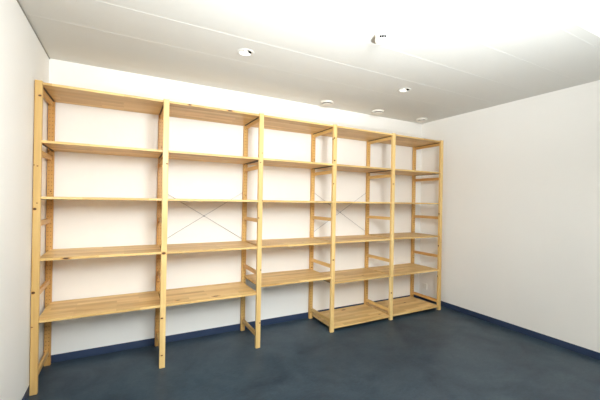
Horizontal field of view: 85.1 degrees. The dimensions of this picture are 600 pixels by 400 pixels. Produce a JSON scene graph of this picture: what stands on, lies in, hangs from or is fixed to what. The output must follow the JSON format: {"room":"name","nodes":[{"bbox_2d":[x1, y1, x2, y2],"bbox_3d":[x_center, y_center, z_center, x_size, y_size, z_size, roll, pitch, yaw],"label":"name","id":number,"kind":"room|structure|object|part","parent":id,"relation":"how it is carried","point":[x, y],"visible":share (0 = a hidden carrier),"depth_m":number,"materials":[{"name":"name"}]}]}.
{"room":"storage room","nodes":[
{"label":"storage room","id":0,"kind":"room"},
{"bbox_2d":[0,0,48,399],"bbox_3d":[-0.981,0.014,0.451,0.120,2.800,5.205,1,0,-28],"label":"wall","id":1,"kind":"structure","parent":0,"point":[23,59],"depth_m":2.03,"materials":[{"name":"white paint"}]},
{"bbox_2d":[22,365,43,399],"bbox_3d":[-0.950,1.381,0.477,0.003,0.067,5.202,1,0,-28],"label":"baseboard","id":2,"kind":"structure","parent":1,"relation":"attached to","point":[26,395],"depth_m":2.28,"materials":[{"name":"blue plastic"}]},
{"bbox_2d":[17,0,49,58],"bbox_3d":[-1.557,-1.192,1.706,0.007,0.007,2.430,1,0,-28],"label":"trim","id":3,"kind":"structure","parent":1,"relation":"attached to","point":[17,0],"depth_m":2.25,"materials":[{"name":"grey"}]},
{"bbox_2d":[49,59,421,354],"bbox_3d":[-0.203,0.029,3.882,4.720,2.800,0.120,1,0,-28],"label":"wall","id":4,"kind":"structure","parent":0,"point":[76,223],"depth_m":3.40,"materials":[{"name":"white paint"}]},
{"bbox_2d":[51,295,418,362],"bbox_3d":[-0.197,1.396,3.826,4.480,0.067,0.003,1,0,-28],"label":"baseboard","id":5,"kind":"structure","parent":4,"relation":"attached to","point":[147,342],"depth_m":3.27,"materials":[{"name":"blue plastic"}]},
{"bbox_2d":[19,0,599,123],"bbox_3d":[1.070,-1.243,1.532,4.480,0.196,5.205,1,0,-28],"label":"ceiling","id":6,"kind":"structure","parent":0,"point":[455,57],"depth_m":2.47,"materials":[{"name":"white paint"}]},
{"bbox_2d":[237,48,253,55],"bbox_3d":[-0.434,-1.190,2.604,0.140,0.038,0.140,1,0,-28],"label":"recessed light","id":7,"kind":"object","parent":6,"relation":"in","point":[243,52],"visible":0.87,"depth_m":2.62,"materials":[{"name":"white"}]},
{"bbox_2d":[321,100,333,105],"bbox_3d":[0.321,-1.144,3.879,0.154,0.038,0.154,1,0,-28],"label":"valve","id":8,"kind":"object","parent":6,"relation":"attached to","point":[325,102],"visible":1,"depth_m":3.84,"materials":[{"name":"white plastic"}]},
{"bbox_2d":[372,109,383,114],"bbox_3d":[1.007,-1.132,4.228,0.154,0.038,0.154,1,0,-28],"label":"valve","id":9,"kind":"object","parent":6,"relation":"attached to","point":[375,112],"visible":1,"depth_m":4.20,"materials":[{"name":"grey"}]},
{"bbox_2d":[375,31,389,45],"bbox_3d":[0.575,-1.124,2.287,0.104,0.071,0.104,1,0,-28],"label":"smoke detector","id":10,"kind":"object","parent":6,"relation":"attached to","point":[382,38],"visible":1,"depth_m":2.25,"materials":[{"name":"white plastic"}]},
{"bbox_3d":[0.575,-1.153,2.287,0.104,0.013,0.104,1,0,-28],"label":"plate","id":11,"kind":"part","parent":10,"relation":"part of","materials":[{"name":"white plastic"}]},
{"bbox_2d":[397,88,410,91],"bbox_3d":[1.090,-1.164,3.414,0.140,0.038,0.140,1,0,-28],"label":"recessed light","id":12,"kind":"object","parent":6,"relation":"in","point":[400,89],"visible":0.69,"depth_m":3.43,"materials":[{"name":"white"}]},
{"bbox_2d":[416,118,426,122],"bbox_3d":[1.713,-1.120,4.604,0.154,0.038,0.154,1,0,-28],"label":"valve","id":13,"kind":"object","parent":6,"relation":"attached to","point":[420,120],"visible":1,"depth_m":4.55,"materials":[{"name":"grey"}]},
{"bbox_2d":[27,298,599,399],"bbox_3d":[1.024,1.499,1.531,4.720,0.100,5.445,1,0,-28],"label":"floor","id":14,"kind":"structure","parent":0,"point":[445,353],"depth_m":2.80,"materials":[{"name":"blue carpet"}]},
{"bbox_2d":[29,80,442,395],"bbox_3d":[-0.126,0.300,3.570,4.320,2.260,0.505,1,0,-28],"label":"shelving unit","id":15,"kind":"object","parent":14,"relation":"on","point":[159,299],"visible":1,"depth_m":3.15,"materials":[{"name":"brown wood"}]},
{"bbox_3d":[-1.901,0.270,2.357,0.045,2.260,0.032,1,0,-28],"label":"post","id":16,"kind":"part","parent":15,"relation":"part of","materials":[{"name":"brown wood"}]},
{"bbox_3d":[-2.119,0.266,2.765,0.045,2.260,0.032,1,0,-28],"label":"post","id":17,"kind":"part","parent":15,"relation":"part of","materials":[{"name":"brown wood"}]},
{"bbox_3d":[-1.643,0.883,2.760,0.838,0.018,0.489,1,0,-28],"label":"shelf","id":18,"kind":"part","parent":15,"relation":"part of","materials":[{"name":"brown wood"}]},
{"bbox_3d":[-1.635,0.435,2.760,0.838,0.018,0.490,1,0,-28],"label":"shelf","id":19,"kind":"part","parent":15,"relation":"part of","materials":[{"name":"brown wood"}]},
{"bbox_3d":[-1.627,-0.012,2.761,0.838,0.018,0.489,1,0,-28],"label":"shelf","id":20,"kind":"part","parent":15,"relation":"part of","materials":[{"name":"brown wood"}]},
{"bbox_3d":[-1.620,-0.419,2.761,0.838,0.018,0.489,1,0,-28],"label":"shelf","id":21,"kind":"part","parent":15,"relation":"part of","materials":[{"name":"brown wood"}]},
{"bbox_3d":[-1.613,-0.837,2.761,0.838,0.018,0.489,1,0,-28],"label":"shelf","id":22,"kind":"part","parent":15,"relation":"part of","materials":[{"name":"brown wood"}]},
{"bbox_3d":[-1.364,0.279,3.167,0.045,2.260,0.032,1,0,-28],"label":"post","id":23,"kind":"part","parent":15,"relation":"part of","materials":[{"name":"brown wood"}]},
{"bbox_3d":[-1.147,0.283,2.759,0.045,2.260,0.032,1,0,-28],"label":"post","id":24,"kind":"part","parent":15,"relation":"part of","materials":[{"name":"brown wood"}]},
{"bbox_3d":[-0.996,0.166,3.389,0.853,0.528,0.005,1,0,-28],"label":"brace rod","id":25,"kind":"part","parent":15,"relation":"part of","materials":[{"name":"silver metal"}]},
{"bbox_3d":[-0.994,0.166,3.384,0.853,0.528,0.005,1,0,-28],"label":"brace rod","id":26,"kind":"part","parent":15,"relation":"part of","materials":[{"name":"silver metal"}]},
{"bbox_3d":[-0.888,0.895,3.162,0.838,0.018,0.489,1,0,-28],"label":"shelf","id":27,"kind":"part","parent":15,"relation":"part of","materials":[{"name":"brown wood"}]},
{"bbox_3d":[-0.880,0.451,3.163,0.838,0.018,0.489,1,0,-28],"label":"shelf","id":28,"kind":"part","parent":15,"relation":"part of","materials":[{"name":"brown wood"}]},
{"bbox_3d":[-0.873,0.002,3.163,0.838,0.018,0.489,1,0,-28],"label":"shelf","id":29,"kind":"part","parent":15,"relation":"part of","materials":[{"name":"brown wood"}]},
{"bbox_3d":[-0.866,-0.406,3.163,0.838,0.018,0.489,1,0,-28],"label":"shelf","id":30,"kind":"part","parent":15,"relation":"part of","materials":[{"name":"brown wood"}]},
{"bbox_3d":[-0.859,-0.823,3.163,0.838,0.018,0.490,1,0,-28],"label":"shelf","id":31,"kind":"part","parent":15,"relation":"part of","materials":[{"name":"brown wood"}]},
{"bbox_3d":[-0.609,0.292,3.568,0.045,2.260,0.032,1,0,-28],"label":"post","id":32,"kind":"part","parent":15,"relation":"part of","materials":[{"name":"brown wood"}]},
{"bbox_3d":[-0.392,0.296,3.161,0.045,2.260,0.032,1,0,-28],"label":"post","id":33,"kind":"part","parent":15,"relation":"part of","materials":[{"name":"brown wood"}]},
{"bbox_3d":[-0.132,0.839,3.564,0.838,0.018,0.489,1,0,-28],"label":"shelf","id":34,"kind":"part","parent":15,"relation":"part of","materials":[{"name":"brown wood"}]},
{"bbox_3d":[-0.126,0.459,3.564,0.838,0.018,0.489,1,0,-28],"label":"shelf","id":35,"kind":"part","parent":15,"relation":"part of","materials":[{"name":"brown wood"}]},
{"bbox_3d":[-0.111,-0.392,3.565,0.838,0.018,0.489,1,0,-28],"label":"shelf","id":36,"kind":"part","parent":15,"relation":"part of","materials":[{"name":"brown wood"}]},
{"bbox_3d":[-0.104,-0.810,3.565,0.838,0.018,0.489,1,0,-28],"label":"shelf","id":37,"kind":"part","parent":15,"relation":"part of","materials":[{"name":"brown wood"}]},
{"bbox_3d":[-0.118,0.015,3.565,0.838,0.018,0.489,1,0,-28],"label":"shelf","id":38,"kind":"part","parent":15,"relation":"part of","materials":[{"name":"brown wood"}]},
{"bbox_3d":[0.145,0.305,3.970,0.045,2.260,0.032,1,0,-28],"label":"post","id":39,"kind":"part","parent":15,"relation":"part of","materials":[{"name":"brown wood"}]},
{"bbox_3d":[0.362,0.309,3.563,0.046,2.260,0.032,1,0,-28],"label":"post","id":40,"kind":"part","parent":15,"relation":"part of","materials":[{"name":"brown wood"}]},
{"bbox_3d":[0.613,1.399,3.966,0.838,0.018,0.489,1,0,-28],"label":"shelf","id":41,"kind":"part","parent":15,"relation":"part of","materials":[{"name":"brown wood"}]},
{"bbox_3d":[0.629,0.470,3.966,0.838,0.018,0.489,1,0,-28],"label":"shelf","id":42,"kind":"part","parent":15,"relation":"part of","materials":[{"name":"brown wood"}]},
{"bbox_3d":[0.622,0.911,3.966,0.838,0.018,0.489,1,0,-28],"label":"shelf","id":43,"kind":"part","parent":15,"relation":"part of","materials":[{"name":"brown wood"}]},
{"bbox_3d":[0.643,-0.379,3.967,0.838,0.018,0.489,1,0,-28],"label":"shelf","id":44,"kind":"part","parent":15,"relation":"part of","materials":[{"name":"brown wood"}]},
{"bbox_3d":[0.651,-0.797,3.967,0.838,0.018,0.489,1,0,-28],"label":"shelf","id":45,"kind":"part","parent":15,"relation":"part of","materials":[{"name":"brown wood"}]},
{"bbox_3d":[0.637,0.028,3.967,0.838,0.018,0.489,1,0,-28],"label":"shelf","id":46,"kind":"part","parent":15,"relation":"part of","materials":[{"name":"brown wood"}]},
{"bbox_3d":[0.900,0.318,4.372,0.045,2.260,0.032,1,0,-28],"label":"post","id":47,"kind":"part","parent":15,"relation":"part of","materials":[{"name":"brown wood"}]},
{"bbox_3d":[1.117,0.322,3.965,0.045,2.260,0.032,1,0,-28],"label":"post","id":48,"kind":"part","parent":15,"relation":"part of","materials":[{"name":"brown wood"}]},
{"bbox_3d":[1.368,1.409,4.368,0.838,0.018,0.489,1,0,-28],"label":"shelf","id":49,"kind":"part","parent":15,"relation":"part of","materials":[{"name":"brown wood"}]},
{"bbox_3d":[1.376,0.925,4.368,0.838,0.018,0.489,1,0,-28],"label":"shelf","id":50,"kind":"part","parent":15,"relation":"part of","materials":[{"name":"brown wood"}]},
{"bbox_3d":[1.384,0.476,4.368,0.838,0.018,0.489,1,0,-28],"label":"shelf","id":51,"kind":"part","parent":15,"relation":"part of","materials":[{"name":"brown wood"}]},
{"bbox_3d":[1.398,-0.366,4.369,0.838,0.018,0.489,1,0,-28],"label":"shelf","id":52,"kind":"part","parent":15,"relation":"part of","materials":[{"name":"brown wood"}]},
{"bbox_3d":[1.405,-0.784,4.369,0.838,0.018,0.489,1,0,-28],"label":"shelf","id":53,"kind":"part","parent":15,"relation":"part of","materials":[{"name":"brown wood"}]},
{"bbox_3d":[1.655,0.332,4.774,0.045,2.260,0.032,1,0,-28],"label":"post","id":54,"kind":"part","parent":15,"relation":"part of","materials":[{"name":"brown wood"}]},
{"bbox_3d":[1.391,0.041,4.369,0.838,0.018,0.489,1,0,-28],"label":"shelf","id":55,"kind":"part","parent":15,"relation":"part of","materials":[{"name":"brown wood"}]},
{"bbox_3d":[1.871,0.335,4.366,0.046,2.260,0.032,1,0,-28],"label":"post","id":56,"kind":"part","parent":15,"relation":"part of","materials":[{"name":"brown wood"}]},
{"bbox_2d":[419,80,599,352],"bbox_3d":[3.078,0.084,2.613,0.120,2.800,5.205,1,0,-28],"label":"wall","id":57,"kind":"structure","parent":0,"point":[521,198],"depth_m":3.61,"materials":[{"name":"white paint"}]},
{"bbox_2d":[419,296,599,359],"bbox_3d":[3.001,1.450,2.582,0.003,0.067,5.202,1,0,-28],"label":"baseboard","id":58,"kind":"structure","parent":57,"relation":"attached to","point":[572,347],"depth_m":3.58,"materials":[{"name":"blue plastic"}]}
]}

